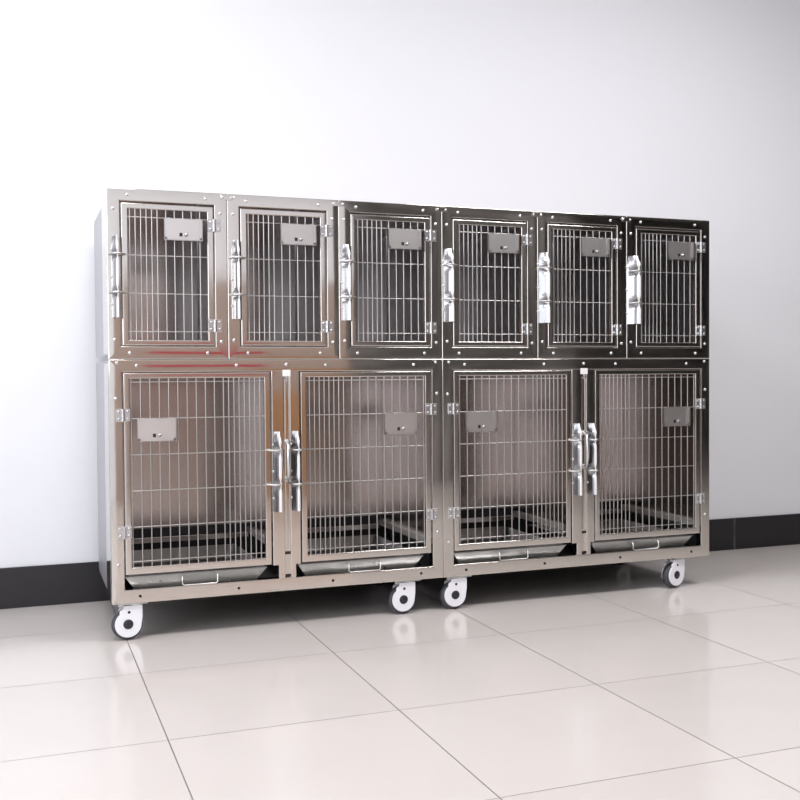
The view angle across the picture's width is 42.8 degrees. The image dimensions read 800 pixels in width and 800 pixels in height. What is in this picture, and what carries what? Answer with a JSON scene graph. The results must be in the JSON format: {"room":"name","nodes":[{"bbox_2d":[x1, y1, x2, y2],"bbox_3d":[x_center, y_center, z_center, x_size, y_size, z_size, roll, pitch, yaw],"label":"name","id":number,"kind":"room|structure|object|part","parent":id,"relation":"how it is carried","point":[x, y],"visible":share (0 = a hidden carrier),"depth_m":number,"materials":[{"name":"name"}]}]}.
{"room":"veterinary clinic","nodes":[
{"label":"veterinary clinic","id":0,"kind":"room"},
{"bbox_2d":[0,0,799,567],"bbox_3d":[1.015,-0.794,4.901,10.400,3.100,0.150,-1,2,-21],"label":"wall","id":1,"kind":"structure","parent":0,"point":[673,109],"depth_m":4.41,"materials":[{"name":"white paint"}]},
{"bbox_2d":[0,513,799,608],"bbox_3d":[1.053,0.678,4.863,10.000,0.157,0.010,-1,2,-21],"label":"baseboard","id":2,"kind":"structure","parent":1,"relation":"attached to","point":[69,583],"depth_m":4.00,"materials":[{"name":"black tile"}]},
{"bbox_2d":[0,544,799,799],"bbox_3d":[2.471,0.891,1.087,10.400,0.100,8.484,-1,2,-21],"label":"floor","id":3,"kind":"structure","parent":0,"point":[613,681],"depth_m":2.85,"materials":[{"name":"tile"}]},
{"bbox_2d":[96,359,442,639],"bbox_3d":[-0.499,0.322,3.849,1.200,0.942,0.651,-1,2,-21],"label":"cage","id":4,"kind":"object","parent":3,"relation":"on","point":[217,477],"visible":1,"depth_m":3.77,"materials":[{"name":"silver metal"}]},
{"bbox_3d":[-1.068,0.263,3.672,0.002,0.798,0.565,-1,2,-21],"label":"panel","id":5,"kind":"part","parent":4,"relation":"part of","materials":[{"name":"grey metal"}]},
{"bbox_3d":[-0.904,0.687,3.446,0.094,0.014,0.070,-1,2,-21],"label":"mounting plate","id":6,"kind":"part","parent":4,"relation":"part of","materials":[{"name":"silver metal"}]},
{"bbox_2d":[94,187,233,358],"bbox_3d":[-0.864,-0.426,3.693,0.422,0.566,0.641,-1,2,-21],"label":"cage","id":7,"kind":"object","parent":4,"relation":"on","point":[151,247],"visible":1,"depth_m":3.48,"materials":[{"name":"silver metal"}]},
{"bbox_3d":[-1.073,-0.414,3.655,0.002,0.520,0.565,-1,2,-21],"label":"panel","id":8,"kind":"part","parent":7,"relation":"part of","materials":[{"name":"grey metal"}]},
{"bbox_3d":[-0.927,-0.481,3.346,0.060,0.008,0.038,-1,2,-21],"label":"latch rod","id":9,"kind":"part","parent":7,"relation":"part of","materials":[{"name":"silver metal"}]},
{"bbox_3d":[-0.926,-0.354,3.349,0.060,0.008,0.038,-1,2,-21],"label":"latch rod","id":10,"kind":"part","parent":7,"relation":"part of","materials":[{"name":"silver metal"}]},
{"bbox_3d":[-0.984,-0.426,3.978,0.386,0.509,0.002,-1,2,-21],"label":"panel","id":11,"kind":"part","parent":7,"relation":"part of","materials":[{"name":"grey metal"}]},
{"bbox_3d":[-0.888,-0.672,3.711,0.386,0.002,0.553,-1,2,-21],"label":"roof panel","id":12,"kind":"part","parent":7,"relation":"part of","materials":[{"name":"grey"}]},
{"bbox_3d":[-0.781,-0.420,3.435,0.306,0.472,0.018,-1,2,-21],"label":"door","id":13,"kind":"part","parent":7,"relation":"part of","materials":[{"name":"silver metal"}]},
{"bbox_2d":[128,209,207,339],"bbox_3d":[-0.780,-0.419,3.434,0.275,0.447,0.008,-1,2,-21],"label":"grille","id":14,"kind":"object","parent":7,"relation":"attached to","point":[176,227],"depth_m":3.42,"materials":[{"name":"silver metal"}]},
{"bbox_3d":[-0.705,-0.420,3.793,0.002,0.520,0.565,-1,2,-21],"label":"panel","id":15,"kind":"part","parent":7,"relation":"part of","materials":[{"name":"grey metal"}]},
{"bbox_3d":[-0.861,0.544,4.028,0.524,0.022,0.024,-1,2,-21],"label":"rail","id":16,"kind":"part","parent":4,"relation":"part of","materials":[{"name":"grey metal"}]},
{"bbox_2d":[124,544,266,587],"bbox_3d":[-0.784,0.607,3.738,0.482,0.050,0.555,-1,2,-21],"label":"tray","id":17,"kind":"object","parent":4,"relation":"on","point":[238,575],"depth_m":3.55,"materials":[{"name":"silver metal"}]},
{"bbox_3d":[-0.687,0.244,3.486,0.498,0.675,0.018,-1,2,-21],"label":"door","id":18,"kind":"part","parent":4,"relation":"part of","materials":[{"name":"silver metal"}]},
{"bbox_2d":[129,378,265,566],"bbox_3d":[-0.686,0.241,3.484,0.468,0.643,0.008,-1,2,-21],"label":"grille","id":19,"kind":"object","parent":4,"relation":"attached to","point":[150,428],"depth_m":3.49,"materials":[{"name":"silver metal"}]},
{"bbox_3d":[-0.606,0.177,4.131,1.183,0.640,0.002,-1,2,-21],"label":"panel","id":20,"kind":"part","parent":4,"relation":"part of","materials":[{"name":"grey metal"}]},
{"bbox_3d":[-0.504,0.531,3.879,0.038,0.024,0.552,-1,2,-21],"label":"rail","id":21,"kind":"part","parent":4,"relation":"part of","materials":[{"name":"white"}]},
{"bbox_3d":[-0.504,0.191,3.863,0.010,0.653,0.568,-1,2,-21],"label":"partition panel","id":22,"kind":"part","parent":4,"relation":"part of","materials":[{"name":"grey metal"}]},
{"bbox_3d":[-0.432,0.175,3.546,0.062,0.008,0.038,-1,2,-21],"label":"latch rod","id":23,"kind":"part","parent":4,"relation":"part of","materials":[{"name":"silver metal"}]},
{"bbox_3d":[-0.431,0.295,3.549,0.062,0.008,0.038,-1,2,-21],"label":"latch rod","id":24,"kind":"part","parent":4,"relation":"part of","materials":[{"name":"silver metal"}]},
{"bbox_2d":[226,194,344,358],"bbox_3d":[-0.491,-0.432,3.832,0.422,0.566,0.641,-1,2,-21],"label":"cage","id":25,"kind":"object","parent":4,"relation":"on","point":[283,272],"visible":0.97,"depth_m":3.62,"materials":[{"name":"grey metal"}]},
{"bbox_3d":[-0.553,-0.487,3.486,0.060,0.008,0.038,-1,2,-21],"label":"latch rod","id":26,"kind":"part","parent":25,"relation":"part of","materials":[{"name":"silver metal"}]},
{"bbox_3d":[-0.552,-0.361,3.489,0.060,0.008,0.038,-1,2,-21],"label":"latch rod","id":27,"kind":"part","parent":25,"relation":"part of","materials":[{"name":"silver metal"}]},
{"bbox_3d":[-0.611,-0.432,4.118,0.386,0.509,0.002,-1,2,-21],"label":"panel","id":28,"kind":"part","parent":25,"relation":"part of","materials":[{"name":"grey metal"}]},
{"bbox_3d":[-0.515,-0.678,3.851,0.386,0.002,0.553,-1,2,-21],"label":"roof panel","id":29,"kind":"part","parent":25,"relation":"part of","materials":[{"name":"grey metal"}]},
{"bbox_3d":[-0.408,-0.426,3.575,0.306,0.472,0.018,-1,2,-21],"label":"door","id":30,"kind":"part","parent":25,"relation":"part of","materials":[{"name":"silver metal"}]},
{"bbox_2d":[246,214,319,340],"bbox_3d":[-0.407,-0.426,3.574,0.275,0.447,0.008,-1,2,-21],"label":"grille","id":31,"kind":"object","parent":25,"relation":"attached to","point":[293,233],"depth_m":3.56,"materials":[{"name":"silver metal"}]},
{"bbox_3d":[-0.332,-0.427,3.933,0.002,0.520,0.565,-1,2,-21],"label":"panel","id":32,"kind":"part","parent":25,"relation":"part of","materials":[{"name":"grey metal"}]},
{"bbox_3d":[-0.393,0.213,3.567,0.019,0.151,0.044,-1,2,-21],"label":"pull handle","id":33,"kind":"part","parent":4,"relation":"part of","materials":[{"name":"silver metal"}]},
{"bbox_3d":[-0.355,0.294,3.578,0.062,0.008,0.038,-1,2,-21],"label":"latch rod","id":34,"kind":"part","parent":4,"relation":"part of","materials":[{"name":"silver metal"}]},
{"bbox_3d":[-0.356,0.174,3.575,0.062,0.008,0.038,-1,2,-21],"label":"latch rod","id":35,"kind":"part","parent":4,"relation":"part of","materials":[{"name":"silver metal"}]},
{"bbox_3d":[-0.334,0.536,4.225,0.521,0.022,0.024,-1,2,-21],"label":"rail","id":36,"kind":"part","parent":4,"relation":"part of","materials":[{"name":"grey metal"}]},
{"bbox_2d":[296,535,422,574],"bbox_3d":[-0.229,0.598,3.946,0.478,0.050,0.555,-1,2,-21],"label":"tray","id":37,"kind":"object","parent":4,"relation":"on","point":[401,562],"depth_m":3.74,"materials":[{"name":"silver metal"}]},
{"bbox_3d":[-0.120,0.234,3.698,0.495,0.675,0.018,-1,2,-21],"label":"door","id":38,"kind":"part","parent":4,"relation":"part of","materials":[{"name":"silver metal"}]},
{"bbox_2d":[306,376,425,554],"bbox_3d":[-0.119,0.231,3.696,0.465,0.643,0.008,-1,2,-21],"label":"grille","id":39,"kind":"object","parent":4,"relation":"attached to","point":[395,422],"depth_m":3.70,"materials":[{"name":"silver metal"}]},
{"bbox_2d":[338,200,447,358],"bbox_3d":[-0.118,-0.439,3.972,0.422,0.566,0.641,-1,2,-21],"label":"cage","id":40,"kind":"object","parent":4,"relation":"on","point":[390,287],"visible":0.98,"depth_m":3.75,"materials":[{"name":"grey metal"}]},
{"bbox_3d":[-0.183,-0.494,3.625,0.060,0.008,0.038,-1,2,-21],"label":"latch rod","id":41,"kind":"part","parent":40,"relation":"part of","materials":[{"name":"silver metal"}]},
{"bbox_3d":[-0.182,-0.367,3.628,0.060,0.008,0.038,-1,2,-21],"label":"latch rod","id":42,"kind":"part","parent":40,"relation":"part of","materials":[{"name":"silver metal"}]},
{"bbox_3d":[-0.238,-0.438,4.258,0.386,0.509,0.002,-1,2,-21],"label":"panel","id":43,"kind":"part","parent":40,"relation":"part of","materials":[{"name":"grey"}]},
{"bbox_3d":[-0.035,-0.432,3.715,0.306,0.472,0.018,-1,2,-21],"label":"door","id":44,"kind":"part","parent":40,"relation":"part of","materials":[{"name":"silver metal"}]},
{"bbox_3d":[-0.142,-0.684,3.990,0.386,0.002,0.553,-1,2,-21],"label":"roof panel","id":45,"kind":"part","parent":40,"relation":"part of","materials":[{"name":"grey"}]},
{"bbox_2d":[356,220,423,340],"bbox_3d":[-0.034,-0.432,3.714,0.275,0.447,0.008,-1,2,-21],"label":"grille","id":46,"kind":"object","parent":40,"relation":"attached to","point":[399,237],"depth_m":3.70,"materials":[{"name":"silver metal"}]},
{"bbox_3d":[0.041,-0.433,4.072,0.002,0.520,0.565,-1,2,-21],"label":"panel","id":47,"kind":"part","parent":40,"relation":"part of","materials":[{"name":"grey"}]},
{"bbox_3d":[0.026,0.522,4.078,0.048,0.024,0.552,-1,2,-21],"label":"rail","id":48,"kind":"part","parent":4,"relation":"part of","materials":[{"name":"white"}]},
{"bbox_3d":[0.022,0.182,4.070,0.002,0.653,0.550,-1,2,-21],"label":"panel","id":49,"kind":"part","parent":4,"relation":"part of","materials":[{"name":"grey metal"}]},
{"bbox_3d":[0.020,0.672,3.792,0.094,0.014,0.070,-1,2,-21],"label":"mounting plate","id":50,"kind":"part","parent":4,"relation":"part of","materials":[{"name":"silver metal"}]},
{"bbox_3d":[0.046,0.244,4.089,0.002,0.798,0.565,-1,2,-21],"label":"panel","id":51,"kind":"part","parent":4,"relation":"part of","materials":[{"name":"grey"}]},
{"bbox_2d":[414,359,708,608],"bbox_3d":[0.620,0.303,4.268,1.200,0.942,0.651,-1,2,-21],"label":"cage","id":52,"kind":"object","parent":3,"relation":"on","point":[548,463],"visible":0.89,"depth_m":4.16,"materials":[{"name":"grey metal"}]},
{"bbox_3d":[0.215,0.669,3.865,0.094,0.014,0.070,-1,2,-21],"label":"mounting plate","id":53,"kind":"part","parent":52,"relation":"part of","materials":[{"name":"silver metal"}]},
{"bbox_3d":[0.258,0.526,4.447,0.524,0.022,0.024,-1,2,-21],"label":"rail","id":54,"kind":"part","parent":52,"relation":"part of","materials":[{"name":"grey metal"}]},
{"bbox_2d":[441,206,542,358],"bbox_3d":[0.254,-0.445,4.111,0.423,0.566,0.641,-1,2,-21],"label":"cage","id":55,"kind":"object","parent":52,"relation":"on","point":[489,256],"visible":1,"depth_m":3.89,"materials":[{"name":"grey metal"}]},
{"bbox_3d":[0.190,-0.373,3.767,0.060,0.008,0.038,-1,2,-21],"label":"latch rod","id":56,"kind":"part","parent":55,"relation":"part of","materials":[{"name":"silver metal"}]},
{"bbox_3d":[0.189,-0.500,3.764,0.060,0.008,0.038,-1,2,-21],"label":"latch rod","id":57,"kind":"part","parent":55,"relation":"part of","materials":[{"name":"silver metal"}]},
{"bbox_3d":[0.135,-0.445,4.397,0.386,0.509,0.002,-1,2,-21],"label":"panel","id":58,"kind":"part","parent":55,"relation":"part of","materials":[{"name":"grey metal"}]},
{"bbox_3d":[0.338,-0.439,3.854,0.306,0.472,0.018,-1,2,-21],"label":"door","id":59,"kind":"part","parent":55,"relation":"part of","materials":[{"name":"silver metal"}]},
{"bbox_2d":[458,225,520,341],"bbox_3d":[0.339,-0.438,3.853,0.275,0.447,0.008,-1,2,-21],"label":"grille","id":60,"kind":"object","parent":55,"relation":"attached to","point":[497,242],"depth_m":3.84,"materials":[{"name":"silver metal"}]},
{"bbox_3d":[0.231,-0.691,4.130,0.386,0.002,0.553,-1,2,-21],"label":"roof panel","id":61,"kind":"part","parent":55,"relation":"part of","materials":[{"name":"grey metal"}]},
{"bbox_3d":[0.414,-0.439,4.212,0.002,0.520,0.565,-1,2,-21],"label":"panel","id":62,"kind":"part","parent":55,"relation":"part of","materials":[{"name":"grey metal"}]},
{"bbox_2d":[454,526,565,562],"bbox_3d":[0.335,0.589,4.157,0.482,0.050,0.555,-1,2,-21],"label":"tray","id":63,"kind":"object","parent":52,"relation":"on","point":[537,551],"depth_m":3.95,"materials":[{"name":"silver metal"}]},
{"bbox_3d":[0.432,0.225,3.905,0.498,0.675,0.018,-1,2,-21],"label":"door","id":64,"kind":"part","parent":52,"relation":"part of","materials":[{"name":"silver metal"}]},
{"bbox_2d":[459,375,565,543],"bbox_3d":[0.433,0.222,3.903,0.468,0.643,0.008,-1,2,-21],"label":"grille","id":65,"kind":"object","parent":52,"relation":"attached to","point":[475,420],"depth_m":3.91,"materials":[{"name":"silver metal"}]},
{"bbox_3d":[0.615,0.512,4.298,0.038,0.024,0.552,-1,2,-21],"label":"rail","id":66,"kind":"part","parent":52,"relation":"part of","materials":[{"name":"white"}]},
{"bbox_3d":[0.513,0.158,4.550,1.183,0.640,0.002,-1,2,-21],"label":"panel","id":67,"kind":"part","parent":52,"relation":"part of","materials":[{"name":"grey metal"}]},
{"bbox_3d":[0.615,0.173,4.282,0.010,0.653,0.568,-1,2,-21],"label":"partition panel","id":68,"kind":"part","parent":52,"relation":"part of","materials":[{"name":"grey metal"}]},
{"bbox_3d":[0.785,0.517,4.644,0.521,0.022,0.024,-1,2,-21],"label":"rail","id":69,"kind":"part","parent":52,"relation":"part of","materials":[{"name":"grey metal"}]},
{"bbox_2d":[537,211,631,358],"bbox_3d":[0.626,-0.451,4.251,0.426,0.566,0.641,-1,2,-21],"label":"cage","id":70,"kind":"object","parent":52,"relation":"on","point":[581,258],"visible":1,"depth_m":4.03,"materials":[{"name":"grey metal"}]},
{"bbox_3d":[0.604,-0.697,4.270,0.386,0.002,0.553,-1,2,-21],"label":"roof panel","id":71,"kind":"part","parent":70,"relation":"part of","materials":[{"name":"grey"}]},
{"bbox_3d":[0.711,-0.445,3.994,0.306,0.472,0.018,-1,2,-21],"label":"door","id":72,"kind":"part","parent":70,"relation":"part of","materials":[{"name":"silver metal"}]},
{"bbox_2d":[553,229,610,341],"bbox_3d":[0.712,-0.444,3.993,0.275,0.447,0.008,-1,2,-21],"label":"grille","id":73,"kind":"object","parent":70,"relation":"attached to","point":[589,246],"depth_m":3.98,"materials":[{"name":"silver metal"}]},
{"bbox_3d":[0.787,-0.445,4.352,0.002,0.520,0.565,-1,2,-21],"label":"panel","id":74,"kind":"part","parent":70,"relation":"part of","materials":[{"name":"grey metal"}]},
{"bbox_3d":[0.726,0.195,3.986,0.019,0.151,0.044,-1,2,-21],"label":"pull handle","id":75,"kind":"part","parent":52,"relation":"part of","materials":[{"name":"silver metal"}]},
{"bbox_2d":[529,519,692,551],"bbox_3d":[0.890,0.580,4.365,0.478,0.050,0.555,-1,2,-21],"label":"tray","id":76,"kind":"object","parent":52,"relation":"on","point":[674,541],"depth_m":4.16,"materials":[{"name":"silver metal"}]},
{"bbox_2d":[599,374,693,533],"bbox_3d":[1.000,0.213,4.115,0.465,0.643,0.008,-1,2,-21],"label":"grille","id":77,"kind":"object","parent":52,"relation":"attached to","point":[674,416],"depth_m":4.11,"materials":[{"name":"silver metal"}]},
{"bbox_3d":[0.999,0.216,4.117,0.495,0.675,0.018,-1,2,-21],"label":"door","id":78,"kind":"part","parent":52,"relation":"part of","materials":[{"name":"silver metal"}]},
{"bbox_3d":[1.145,0.503,4.497,0.048,0.024,0.552,-1,2,-21],"label":"rail","id":79,"kind":"part","parent":52,"relation":"part of","materials":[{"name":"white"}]},
{"bbox_3d":[1.141,0.164,4.489,0.002,0.653,0.550,-1,2,-21],"label":"panel","id":80,"kind":"part","parent":52,"relation":"part of","materials":[{"name":"grey metal"}]},
{"bbox_3d":[1.165,0.226,4.508,0.002,0.798,0.565,-1,2,-21],"label":"panel","id":81,"kind":"part","parent":52,"relation":"part of","materials":[{"name":"grey metal"}]},
{"bbox_2d":[626,216,708,358],"bbox_3d":[0.987,-0.457,4.386,0.402,0.566,0.641,-1,2,-21],"label":"cage","id":82,"kind":"object","parent":52,"relation":"on","point":[667,259],"visible":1,"depth_m":4.17,"materials":[{"name":"grey metal"}]},
{"bbox_3d":[0.977,-0.703,4.410,0.386,0.002,0.553,-1,2,-21],"label":"roof panel","id":83,"kind":"part","parent":82,"relation":"part of","materials":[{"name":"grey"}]},
{"bbox_3d":[1.160,-0.451,4.491,0.002,0.520,0.565,-1,2,-21],"label":"panel","id":84,"kind":"part","parent":82,"relation":"part of","materials":[{"name":"grey metal"}]},
{"bbox_3d":[1.084,-0.451,4.134,0.306,0.472,0.018,-1,2,-21],"label":"door","id":85,"kind":"part","parent":82,"relation":"part of","materials":[{"name":"silver metal"}]},
{"bbox_2d":[641,234,694,342],"bbox_3d":[1.085,-0.451,4.133,0.275,0.447,0.008,-1,2,-21],"label":"grille","id":86,"kind":"object","parent":82,"relation":"attached to","point":[678,250],"depth_m":4.12,"materials":[{"name":"silver metal"}]}
]}

